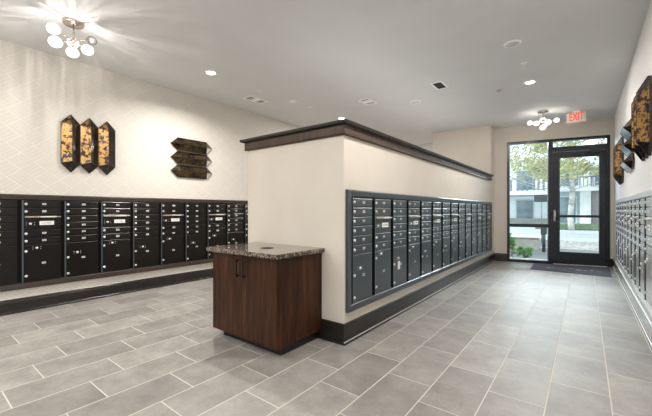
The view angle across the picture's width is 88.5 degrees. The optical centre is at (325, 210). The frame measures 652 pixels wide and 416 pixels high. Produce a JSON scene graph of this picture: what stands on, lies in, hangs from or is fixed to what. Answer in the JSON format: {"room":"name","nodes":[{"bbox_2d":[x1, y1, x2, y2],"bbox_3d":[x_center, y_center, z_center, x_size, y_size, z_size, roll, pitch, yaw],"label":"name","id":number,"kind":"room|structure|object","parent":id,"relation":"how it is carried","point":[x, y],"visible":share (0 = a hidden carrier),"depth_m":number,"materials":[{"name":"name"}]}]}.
{"room":"apartment mail room","nodes":[
{"label":"apartment mail room","id":0,"kind":"room"},
{"bbox_2d":[0,39,301,300],"bbox_3d":[-2.213,-0.362,5.635,0.150,3.066,12.600,0,0,38],"label":"wall","id":1,"kind":"structure","parent":0,"point":[39,90],"depth_m":4.61,"materials":[{"name":"paint"}]},
{"bbox_2d":[0,200,63,284],"bbox_3d":[-3.486,0.355,3.828,0.048,0.958,0.794,0,0,38],"label":"mailbox","id":2,"kind":"object","parent":1,"relation":"attached to","point":[31,232],"visible":1,"depth_m":3.89,"materials":[{"name":"black metal"}]},
{"bbox_2d":[60,115,114,174],"bbox_3d":[-3.062,-0.836,4.345,0.088,0.726,0.605,0,0,38],"label":"wall art","id":3,"kind":"object","parent":1,"relation":"attached to","point":[89,146],"visible":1,"depth_m":4.31,"materials":[{"name":"gold glass"}]},
{"bbox_2d":[64,201,131,276],"bbox_3d":[-2.999,0.355,4.455,0.048,0.958,0.794,0,0,38],"label":"mailbox","id":4,"kind":"object","parent":1,"relation":"attached to","point":[97,235],"visible":1,"depth_m":4.42,"materials":[{"name":"black metal"}]},
{"bbox_2d":[0,268,212,315],"bbox_3d":[-2.173,1.090,5.541,0.028,0.163,12.500,0,0,38],"label":"baseboard","id":5,"kind":"structure","parent":1,"relation":"attached to","point":[12,306],"depth_m":4.41,"materials":[{"name":"brown wood"}]},
{"bbox_2d":[0,194,247,291],"bbox_3d":[-2.520,0.361,5.088,0.034,1.084,4.110,0,0,38],"label":"trim","id":6,"kind":"structure","parent":1,"relation":"attached to","point":[28,197],"depth_m":4.45,"materials":[{"name":"brown metal"}]},
{"bbox_2d":[132,202,184,268],"bbox_3d":[-2.513,0.355,5.083,0.048,0.958,0.794,0,0,38],"label":"mailbox","id":7,"kind":"object","parent":1,"relation":"attached to","point":[158,229],"visible":1,"depth_m":5.04,"materials":[{"name":"black metal"}]},
{"bbox_2d":[171,137,211,178],"bbox_3d":[-2.175,-0.839,5.489,0.088,0.630,0.726,0,0,38],"label":"wall art","id":8,"kind":"object","parent":1,"relation":"attached to","point":[180,157],"visible":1,"depth_m":5.45,"materials":[{"name":"brown metal"}]},
{"bbox_2d":[185,203,225,261],"bbox_3d":[-2.027,0.355,5.711,0.048,0.958,0.794,0,0,38],"label":"mailbox","id":9,"kind":"object","parent":1,"relation":"attached to","point":[205,224],"visible":0.98,"depth_m":5.65,"materials":[{"name":"black metal"}]},
{"bbox_2d":[226,204,247,244],"bbox_3d":[-1.541,0.355,6.339,0.048,0.958,0.794,0,0,38],"label":"mailbox","id":10,"kind":"object","parent":1,"relation":"attached to","point":[236,214],"visible":0.4,"depth_m":6.19,"materials":[{"name":"black metal"}]},
{"bbox_2d":[0,0,650,144],"bbox_3d":[0.043,-1.955,3.856,5.895,0.120,12.850,0,0,38],"label":"ceiling","id":11,"kind":"structure","parent":0,"point":[325,56],"depth_m":3.97,"materials":[{"name":"white paint"}]},
{"bbox_2d":[55,18,96,48],"bbox_3d":[-2.562,-1.727,3.335,0.353,0.337,0.401,0,0,38],"label":"chandelier","id":12,"kind":"object","parent":11,"relation":"hanging from","point":[69,22],"visible":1,"depth_m":3.37,"materials":[{"name":"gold metal"}]},
{"bbox_2d":[204,70,217,74],"bbox_3d":[-1.584,-1.890,4.610,0.180,0.010,0.180,0,0,38],"label":"recessed light","id":13,"kind":"object","parent":11,"relation":"in","point":[208,72],"visible":1,"depth_m":4.59,"materials":[{"name":"white plastic"}]},
{"bbox_2d":[243,95,267,103],"bbox_3d":[-1.207,-1.891,5.741,0.200,0.008,0.400,0,0,38],"label":"ceiling vent","id":14,"kind":"object","parent":11,"relation":"in","point":[251,98],"visible":1,"depth_m":5.71,"materials":[{"name":"white metal"}]},
{"bbox_2d":[358,98,376,104],"bbox_3d":[0.727,-1.891,5.837,0.200,0.008,0.330,0,0,38],"label":"ceiling vent","id":15,"kind":"object","parent":11,"relation":"in","point":[367,101],"visible":1,"depth_m":5.82,"materials":[{"name":"white metal"}]},
{"bbox_2d":[409,100,421,103],"bbox_3d":[1.569,-1.888,5.868,0.216,0.014,0.216,0,0,38],"label":"ceiling speaker","id":16,"kind":"object","parent":11,"relation":"attached to","point":[413,101],"visible":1,"depth_m":5.86,"materials":[{"name":"white plastic"}]},
{"bbox_2d":[430,81,448,89],"bbox_3d":[1.724,-1.891,5.084,0.170,0.008,0.320,0,0,38],"label":"ceiling vent","id":17,"kind":"object","parent":11,"relation":"in","point":[439,85],"visible":1,"depth_m":5.08,"materials":[{"name":"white metal"}]},
{"bbox_2d":[504,39,521,47],"bbox_3d":[2.122,-1.888,3.807,0.180,0.014,0.180,0,0,38],"label":"ceiling speaker","id":18,"kind":"object","parent":11,"relation":"attached to","point":[513,43],"visible":1,"depth_m":3.79,"materials":[{"name":"white plastic"}]},
{"bbox_2d":[506,42,518,46],"bbox_3d":[2.122,-1.890,3.807,0.134,0.008,0.134,0,0,38],"label":"grille","id":19,"kind":"object","parent":18,"relation":"attached to","point":[508,44],"depth_m":3.81,"materials":[{"name":"silver metal"}]},
{"bbox_2d":[523,80,536,84],"bbox_3d":[3.018,-1.890,4.952,0.180,0.010,0.180,0,0,38],"label":"recessed light","id":20,"kind":"object","parent":11,"relation":"in","point":[528,82],"visible":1,"depth_m":4.95,"materials":[{"name":"white plastic"}]},
{"bbox_2d":[532,110,554,125],"bbox_3d":[4.154,-1.708,6.401,0.467,0.374,0.326,0,0,5],"label":"chandelier","id":21,"kind":"object","parent":11,"relation":"hanging from","point":[540,111],"visible":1,"depth_m":6.37,"materials":[{"name":"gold metal"}]},
{"bbox_2d":[567,110,585,123],"bbox_3d":[4.792,-1.788,6.407,0.296,0.215,0.060,0,0,38],"label":"exit sign","id":22,"kind":"object","parent":11,"relation":"hanging from","point":[575,116],"visible":1,"depth_m":6.39,"materials":[{"name":"white plastic"}]},
{"bbox_2d":[0,257,651,415],"bbox_3d":[0.030,1.231,3.841,5.895,0.120,12.810,0,0,38],"label":"floor","id":23,"kind":"structure","parent":0,"point":[507,338],"depth_m":2.66,"materials":[{"name":"grey tile"}]},
{"bbox_2d":[213,252,321,355],"bbox_3d":[-0.561,0.778,3.091,0.857,0.786,0.602,0,0,38],"label":"base cabinet","id":24,"kind":"object","parent":23,"relation":"on","point":[275,306],"visible":0.83,"depth_m":2.84,"materials":[{"name":"brown wood"}]},
{"bbox_2d":[206,242,324,259],"bbox_3d":[-0.569,0.364,3.095,0.940,0.042,0.607,0,0,38],"label":"countertop","id":25,"kind":"structure","parent":24,"relation":"on","point":[272,251],"depth_m":2.93,"materials":[{"name":"brown stone"}]},
{"bbox_2d":[530,263,611,276],"bbox_3d":[4.845,1.165,6.658,1.277,0.010,1.140,0,0,38],"label":"entrance mat","id":26,"kind":"object","parent":23,"relation":"on","point":[586,270],"visible":1,"depth_m":6.54,"materials":[{"name":"grey carpet"}]},
{"bbox_2d":[553,263,606,266],"bbox_3d":[5.006,1.166,7.312,1.860,0.010,0.150,0,0,25],"label":"threshold","id":27,"kind":"object","parent":23,"relation":"on","point":[553,263],"visible":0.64,"depth_m":7.04,"materials":[{"name":"metal"}]},
{"bbox_2d":[248,135,490,323],"bbox_3d":[1.401,0.236,5.584,1.290,1.870,5.735,0,0,38],"label":"wall","id":28,"kind":"structure","parent":0,"point":[296,191],"depth_m":3.30,"materials":[{"name":"beige paint"}]},
{"bbox_2d":[239,119,493,180],"bbox_3d":[1.380,-0.714,5.558,1.422,0.118,5.801,0,0,38],"label":"trim","id":29,"kind":"structure","parent":28,"relation":"on","point":[346,127],"depth_m":3.39,"materials":[{"name":"brown wood"}]},
{"bbox_2d":[352,197,391,303],"bbox_3d":[0.470,0.355,3.288,0.048,0.958,0.794,0,0,38],"label":"mailbox","id":30,"kind":"object","parent":28,"relation":"attached to","point":[371,218],"visible":1,"depth_m":3.23,"materials":[{"name":"metal"}]},
{"bbox_2d":[391,200,420,287],"bbox_3d":[0.956,0.355,3.915,0.048,0.958,0.794,0,0,38],"label":"mailbox","id":31,"kind":"object","parent":28,"relation":"attached to","point":[405,220],"visible":1,"depth_m":3.84,"materials":[{"name":"metal"}]},
{"bbox_2d":[318,253,494,345],"bbox_3d":[1.502,1.083,5.715,1.346,0.177,6.123,0,0,38],"label":"baseboard","id":32,"kind":"structure","parent":28,"relation":"attached to","point":[335,332],"depth_m":3.55,"materials":[{"name":"brown wood"}]},
{"bbox_2d":[345,189,491,312],"bbox_3d":[1.928,0.361,5.184,0.034,1.084,5.694,0,0,38],"label":"trim","id":33,"kind":"structure","parent":28,"relation":"attached to","point":[349,307],"depth_m":3.33,"materials":[{"name":"metal"}]},
{"bbox_2d":[420,201,442,275],"bbox_3d":[1.442,0.355,4.543,0.048,0.958,0.794,0,0,38],"label":"mailbox","id":34,"kind":"object","parent":28,"relation":"attached to","point":[430,212],"visible":1,"depth_m":4.49,"materials":[{"name":"metal"}]},
{"bbox_2d":[441,202,457,267],"bbox_3d":[1.929,0.355,5.171,0.048,0.958,0.794,0,0,38],"label":"mailbox","id":35,"kind":"object","parent":28,"relation":"attached to","point":[449,220],"visible":1,"depth_m":5.11,"materials":[{"name":"metal"}]},
{"bbox_2d":[457,203,471,260],"bbox_3d":[2.415,0.355,5.799,0.048,0.958,0.794,0,0,38],"label":"mailbox","id":36,"kind":"object","parent":28,"relation":"attached to","point":[464,210],"visible":1,"depth_m":5.75,"materials":[{"name":"metal"}]},
{"bbox_2d":[470,204,481,255],"bbox_3d":[2.901,0.355,6.426,0.048,0.958,0.794,0,0,38],"label":"mailbox","id":37,"kind":"object","parent":28,"relation":"attached to","point":[476,209],"visible":1,"depth_m":6.38,"materials":[{"name":"metal"}]},
{"bbox_2d":[481,205,490,250],"bbox_3d":[3.387,0.355,7.054,0.048,0.958,0.794,0,0,38],"label":"mailbox","id":38,"kind":"object","parent":28,"relation":"attached to","point":[486,209],"visible":0.98,"depth_m":7.06,"materials":[{"name":"metal"}]},
{"bbox_2d":[416,143,431,150],"bbox_3d":[2.537,-0.362,9.893,2.145,3.066,0.150,0,0,38],"label":"wall","id":39,"kind":"structure","parent":0,"point":[428,146],"depth_m":9.52,"materials":[{"name":"paint"}]},
{"bbox_2d":[432,125,493,253],"bbox_3d":[3.380,-0.362,8.159,1.313,3.066,0.760,0,0,38],"label":"wall column","id":40,"kind":"structure","parent":0,"point":[473,147],"depth_m":7.69,"materials":[{"name":"beige paint"}]},
{"bbox_2d":[494,117,613,260],"bbox_3d":[4.983,-0.362,7.334,2.368,3.066,0.150,0,0,25],"label":"wall","id":41,"kind":"structure","parent":0,"point":[603,126],"depth_m":7.50,"materials":[{"name":"beige paint"}]},
{"bbox_2d":[495,253,612,267],"bbox_3d":[4.880,1.083,7.284,2.164,0.177,0.030,0,0,25],"label":"baseboard","id":42,"kind":"structure","parent":41,"relation":"attached to","point":[498,256],"depth_m":7.67,"materials":[{"name":"brown wood"}]},
{"bbox_2d":[507,135,609,263],"bbox_3d":[4.997,-0.186,7.293,1.861,2.715,0.112,0,0,25],"label":"window","id":43,"kind":"structure","parent":41,"relation":"in","point":[548,141],"depth_m":7.38,"materials":[{"name":"brown metal"}]},
{"bbox_2d":[551,137,609,266],"bbox_3d":[5.364,-0.159,7.084,1.018,2.660,0.180,0,0,25],"label":"door","id":44,"kind":"structure","parent":41,"relation":"in","point":[602,258],"depth_m":7.03,"materials":[{"name":"brown metal"}]},
{"bbox_2d":[614,0,651,322],"bbox_3d":[2.213,-0.362,1.967,0.150,3.066,12.220,0,0,38],"label":"wall","id":45,"kind":"structure","parent":0,"point":[638,180],"depth_m":3.96,"materials":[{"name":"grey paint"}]},
{"bbox_2d":[616,203,619,260],"bbox_3d":[4.921,0.355,5.628,0.048,0.958,0.794,0,0,38],"label":"mailbox","id":46,"kind":"object","parent":45,"relation":"attached to","point":[618,204],"visible":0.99,"depth_m":5.61,"materials":[{"name":"metal"}]},
{"bbox_2d":[613,137,623,184],"bbox_3d":[4.691,-0.779,5.373,0.103,0.726,0.605,0,0,38],"label":"wall art","id":47,"kind":"object","parent":45,"relation":"attached to","point":[618,156],"visible":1,"depth_m":5.19,"materials":[{"name":"gold metal"}]},
{"bbox_2d":[620,203,623,265],"bbox_3d":[4.435,0.355,5.000,0.048,0.958,0.794,0,0,38],"label":"mailbox","id":48,"kind":"object","parent":45,"relation":"attached to","point":[621,204],"visible":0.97,"depth_m":4.99,"materials":[{"name":"metal"}]},
{"bbox_2d":[624,201,629,274],"bbox_3d":[3.949,0.355,4.373,0.048,0.958,0.794,0,0,38],"label":"mailbox","id":49,"kind":"object","parent":45,"relation":"attached to","point":[626,204],"visible":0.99,"depth_m":4.37,"materials":[{"name":"metal"}]},
{"bbox_2d":[620,119,634,172],"bbox_3d":[3.852,-0.809,4.290,0.103,0.630,0.726,0,0,38],"label":"wall art","id":50,"kind":"object","parent":45,"relation":"attached to","point":[628,164],"visible":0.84,"depth_m":4.11,"materials":[{"name":"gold glass"}]},
{"bbox_2d":[613,260,651,348],"bbox_3d":[2.127,1.089,2.002,0.028,0.165,12.170,0,0,38],"label":"baseboard","id":51,"kind":"structure","parent":45,"relation":"attached to","point":[643,319],"depth_m":3.75,"materials":[{"name":"grey wood"}]},
{"bbox_2d":[616,189,651,316],"bbox_3d":[3.956,0.361,4.367,0.034,1.084,4.110,0,0,38],"label":"trim","id":52,"kind":"structure","parent":45,"relation":"attached to","point":[648,193],"depth_m":3.55,"materials":[{"name":"paint"}]},
{"bbox_2d":[630,200,638,288],"bbox_3d":[3.463,0.355,3.745,0.048,0.958,0.794,0,0,38],"label":"mailbox","id":53,"kind":"object","parent":45,"relation":"attached to","point":[634,205],"visible":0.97,"depth_m":3.74,"materials":[{"name":"metal"}]},
{"bbox_2d":[631,75,651,160],"bbox_3d":[3.001,-0.849,3.191,0.103,0.726,0.605,0,0,38],"label":"wall art","id":54,"kind":"object","parent":45,"relation":"attached to","point":[641,106],"visible":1,"depth_m":3.01,"materials":[{"name":"gold metal"}]},
{"bbox_2d":[639,197,651,307],"bbox_3d":[2.977,0.355,3.117,0.048,0.958,0.794,0,0,38],"label":"mailbox","id":55,"kind":"object","parent":45,"relation":"attached to","point":[645,205],"visible":1,"depth_m":3.08,"materials":[{"name":"metal"}]},
{"label":"outside","id":56,"kind":"structure","parent":0,"visible":0},
{"bbox_2d":[560,240,598,249],"bbox_3d":[12.537,1.316,8.757,10.900,0.210,3.600,0,0,38],"label":"gravel bed","id":57,"kind":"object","parent":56,"point":[587,245],"visible":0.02,"depth_m":11.44,"materials":[{"name":"grey gravel"}]},
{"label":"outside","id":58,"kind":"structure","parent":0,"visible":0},
{"bbox_3d":[-3.275,1.321,21.003,29.100,0.200,3.600,0,0,38],"label":"kerb","id":59,"kind":"object","parent":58,"visible":0},
{"bbox_2d":[534,195,546,242],"bbox_3d":[7.931,0.331,12.314,0.460,1.780,0.053,0,0,38],"label":"street sign","id":60,"kind":"object","parent":59,"relation":"on","point":[537,198],"visible":0.72,"depth_m":12.31,"materials":[{"name":"metal"}]},
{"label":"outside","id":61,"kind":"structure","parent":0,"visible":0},
{"bbox_2d":[510,227,598,241],"bbox_3d":[27.344,1.336,27.140,70.000,0.210,43.600,0,0,38],"label":"road","id":62,"kind":"structure","parent":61,"point":[569,235],"depth_m":17.59,"materials":[{"name":"grey asphalt"}]},
{"bbox_2d":[510,158,546,223],"bbox_3d":[12.673,-1.599,35.960,20.000,5.660,7.620,0,0,38],"label":"apartment building","id":63,"kind":"structure","parent":62,"relation":"on","point":[523,208],"depth_m":29.12,"materials":[{"name":"stone"}]},
{"bbox_2d":[510,140,584,191],"bbox_3d":[9.645,-1.708,15.996,5.043,5.895,4.008,0,0,38],"label":"street tree","id":64,"kind":"object","parent":62,"relation":"on","point":[543,151],"visible":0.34,"depth_m":15.47,"materials":[{"name":"green plant"}]},
{"bbox_2d":[525,139,604,229],"bbox_3d":[15.117,-2.312,19.921,5.966,7.115,2.699,0,0,38],"label":"street tree","id":65,"kind":"object","parent":62,"relation":"on","point":[587,166],"visible":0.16,"depth_m":20.20,"materials":[{"name":"green plant"}]},
{"bbox_2d":[535,223,598,230],"bbox_3d":[20.534,1.041,17.204,16.600,0.380,1.050,0,0,38],"label":"grass verge","id":66,"kind":"structure","parent":62,"relation":"on","point":[563,226],"depth_m":20.42,"materials":[{"name":"green plant"}]},
{"bbox_2d":[560,162,598,223],"bbox_3d":[22.271,-0.924,21.202,12.750,4.310,7.200,0,0,38],"label":"townhouse","id":67,"kind":"structure","parent":62,"relation":"on","point":[587,197],"depth_m":21.69,"materials":[{"name":"stone"}]},
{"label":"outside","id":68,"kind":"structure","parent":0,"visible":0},
{"bbox_2d":[510,249,598,259],"bbox_3d":[10.673,1.321,5.615,70.000,0.200,3.650,0,0,38],"label":"sidewalk","id":69,"kind":"structure","parent":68,"point":[537,254],"depth_m":9.41,"materials":[{"name":"grey concrete"}]},
{"bbox_2d":[510,233,517,256],"bbox_3d":[4.724,0.899,8.507,0.261,0.647,0.289,0,0,23],"label":"shrub","id":70,"kind":"object","parent":69,"relation":"on","point":[513,243],"visible":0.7,"depth_m":8.46,"materials":[{"name":"green plant"}]},
{"bbox_2d":[516,246,533,257],"bbox_3d":[5.074,1.073,8.547,0.428,0.329,0.415,0,0,38],"label":"shrub","id":71,"kind":"object","parent":69,"relation":"on","point":[522,251],"visible":0.99,"depth_m":8.49,"materials":[{"name":"green plant"}]},
{"bbox_2d":[510,235,540,250],"bbox_3d":[4.168,1.006,11.963,5.940,0.430,0.300,0,0,38],"label":"planter","id":72,"kind":"object","parent":69,"relation":"on","point":[528,241],"visible":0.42,"depth_m":10.26,"materials":[{"name":"concrete"}]},
{"bbox_2d":[541,227,546,251],"bbox_3d":[6.318,0.841,9.709,0.150,0.760,0.110,0,0,38],"label":"post","id":73,"kind":"object","parent":69,"relation":"on","point":[543,229],"visible":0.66,"depth_m":9.68,"materials":[{"name":"metal"}]},
{"bbox_2d":[540,247,598,251],"bbox_3d":[11.714,1.281,6.959,70.000,0.180,0.250,0,0,38],"label":"kerb","id":74,"kind":"object","parent":69,"relation":"on","point":[540,247],"depth_m":10.11,"materials":[{"name":"concrete"}]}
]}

